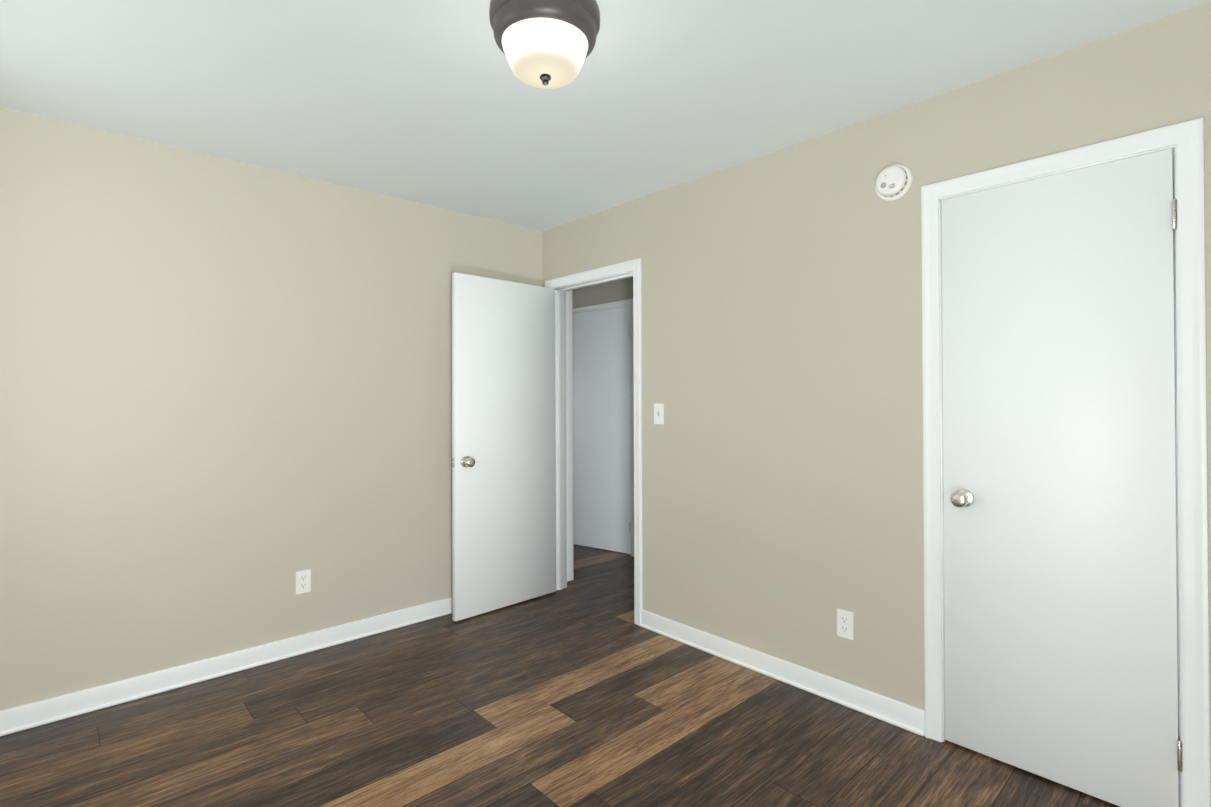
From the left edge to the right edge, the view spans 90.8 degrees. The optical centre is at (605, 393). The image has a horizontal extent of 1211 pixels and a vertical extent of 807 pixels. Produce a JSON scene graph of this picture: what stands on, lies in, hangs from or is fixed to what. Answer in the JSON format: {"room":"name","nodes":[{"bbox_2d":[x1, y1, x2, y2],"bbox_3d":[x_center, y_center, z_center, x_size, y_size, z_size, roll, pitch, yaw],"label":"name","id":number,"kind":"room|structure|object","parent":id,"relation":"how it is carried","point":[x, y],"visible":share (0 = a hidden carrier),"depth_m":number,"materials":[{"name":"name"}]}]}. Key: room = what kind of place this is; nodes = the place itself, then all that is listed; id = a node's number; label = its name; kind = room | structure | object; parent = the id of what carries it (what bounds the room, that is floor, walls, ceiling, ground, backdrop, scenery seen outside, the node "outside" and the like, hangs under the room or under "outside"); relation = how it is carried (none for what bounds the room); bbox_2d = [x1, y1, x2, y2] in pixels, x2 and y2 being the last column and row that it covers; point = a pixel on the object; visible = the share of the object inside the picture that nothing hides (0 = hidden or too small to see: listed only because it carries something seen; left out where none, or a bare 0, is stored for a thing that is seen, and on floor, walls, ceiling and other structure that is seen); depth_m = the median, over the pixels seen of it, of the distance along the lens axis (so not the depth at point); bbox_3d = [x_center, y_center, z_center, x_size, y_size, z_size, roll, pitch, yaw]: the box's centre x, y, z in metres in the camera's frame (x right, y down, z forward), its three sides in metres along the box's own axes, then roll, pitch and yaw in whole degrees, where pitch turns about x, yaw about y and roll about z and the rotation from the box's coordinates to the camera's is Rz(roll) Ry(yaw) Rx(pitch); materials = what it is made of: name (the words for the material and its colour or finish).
{"room":"empty bedroom","nodes":[
{"label":"empty bedroom","id":0,"kind":"room"},
{"bbox_2d":[0,107,541,710],"bbox_3d":[-1.541,0.107,3.146,2.915,2.440,0.115,0,-1,-43],"label":"wall","id":1,"kind":"structure","parent":0,"point":[224,401],"depth_m":2.78,"materials":[{"name":"beige paint"}]},
{"bbox_2d":[0,597,451,736],"bbox_3d":[-1.431,1.279,3.130,2.770,0.095,0.040,0,-1,-43],"label":"baseboard","id":2,"kind":"structure","parent":1,"relation":"attached to","point":[42,712],"depth_m":2.74,"materials":[{"name":"white paint"}]},
{"bbox_2d":[296,569,310,593],"bbox_3d":[-1.544,0.964,3.051,0.070,0.115,0.008,0,-1,-43],"label":"outlet","id":3,"kind":"object","parent":1,"relation":"attached to","point":[303,581],"visible":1,"depth_m":3.05,"materials":[{"name":"white plastic"}]},
{"bbox_2d":[0,544,1119,806],"bbox_3d":[-0.297,1.369,2.631,4.050,0.100,5.440,0,-1,-43],"label":"floor","id":4,"kind":"structure","parent":0,"point":[582,690],"depth_m":2.29,"materials":[{"name":"wood"}]},
{"bbox_2d":[573,307,629,553],"bbox_3d":[-0.159,0.311,5.187,0.918,2.030,0.175,0,0,35],"label":"hall door","id":5,"kind":"structure","parent":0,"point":[601,429],"depth_m":5.07,"materials":[{"name":"paint"}]},
{"bbox_2d":[573,298,633,556],"bbox_3d":[-0.070,0.284,5.276,0.132,2.105,1.035,0,-1,-43],"label":"trim","id":6,"kind":"structure","parent":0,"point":[626,303],"depth_m":4.88,"materials":[{"name":"white paint"}]},
{"bbox_2d":[0,0,1210,230],"bbox_3d":[-0.306,-1.171,2.648,4.050,0.100,5.440,0,-1,-43],"label":"ceiling","id":7,"kind":"structure","parent":0,"point":[434,102],"depth_m":2.15,"materials":[{"name":"paint"}]},
{"bbox_2d":[489,0,599,88],"bbox_3d":[-0.178,-1.020,1.768,0.326,0.215,0.326,0,-1,-43],"label":"ceiling light fixture","id":8,"kind":"object","parent":7,"relation":"attached to","point":[546,44],"visible":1,"depth_m":1.68,"materials":[{"name":"white glass"}]},
{"bbox_2d":[542,1,1210,730],"bbox_3d":[0.770,0.102,3.627,1.135,2.440,5.440,0,-1,-43],"label":"wall","id":9,"kind":"structure","parent":0,"point":[782,479],"depth_m":2.62,"materials":[{"name":"beige paint"}]},
{"bbox_2d":[452,272,555,621],"bbox_3d":[-0.612,0.310,3.722,0.774,2.015,0.175,0,-1,-45],"label":"bedroom door","id":10,"kind":"structure","parent":9,"relation":"in","point":[503,456],"depth_m":3.67,"materials":[{"name":"white paint"}]},
{"bbox_2d":[566,290,573,581],"bbox_3d":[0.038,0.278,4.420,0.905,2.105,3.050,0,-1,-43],"label":"door jamb","id":11,"kind":"structure","parent":9,"relation":"attached to","point":[569,363],"depth_m":4.23,"materials":[{"name":"white paint"}]},
{"bbox_2d":[545,258,642,626],"bbox_3d":[-0.052,0.281,3.766,0.150,2.090,0.890,0,-1,-43],"label":"trim","id":12,"kind":"structure","parent":9,"relation":"attached to","point":[561,286],"depth_m":3.78,"materials":[{"name":"white paint"}]},
{"bbox_2d":[654,404,663,424],"bbox_3d":[0.290,0.116,3.296,0.020,0.115,0.070,0,-1,-43],"label":"light switch","id":13,"kind":"object","parent":9,"relation":"attached to","point":[658,413],"visible":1,"depth_m":3.29,"materials":[{"name":"white plastic"}]},
{"bbox_2d":[640,610,924,735],"bbox_3d":[0.712,1.269,2.833,0.023,0.095,1.500,0,-1,-43],"label":"baseboard","id":14,"kind":"structure","parent":9,"relation":"attached to","point":[907,717],"depth_m":2.67,"materials":[{"name":"white paint"}]},
{"bbox_2d":[837,609,853,639],"bbox_3d":[1.011,0.976,2.520,0.008,0.115,0.070,0,-1,-43],"label":"outlet","id":15,"kind":"object","parent":9,"relation":"attached to","point":[845,623],"visible":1,"depth_m":2.52,"materials":[{"name":"white plastic"}]},
{"bbox_2d":[875,164,912,200],"bbox_3d":[1.130,-0.838,2.363,0.054,0.142,0.142,0,-1,-43],"label":"smoke detector","id":16,"kind":"object","parent":9,"relation":"attached to","point":[893,182],"visible":1,"depth_m":2.34,"materials":[{"name":"white plastic"}]},
{"bbox_2d":[941,148,1181,806],"bbox_3d":[1.498,0.284,2.026,0.175,2.030,0.652,0,-1,-43],"label":"closet door","id":17,"kind":"structure","parent":9,"relation":"in","point":[1060,499],"depth_m":1.97,"materials":[{"name":"white paint"}]},
{"bbox_2d":[921,117,1210,806],"bbox_3d":[1.522,0.256,2.046,0.132,2.105,0.768,0,-1,-43],"label":"trim","id":18,"kind":"structure","parent":9,"relation":"attached to","point":[1184,141],"depth_m":1.77,"materials":[{"name":"white paint"}]}
]}

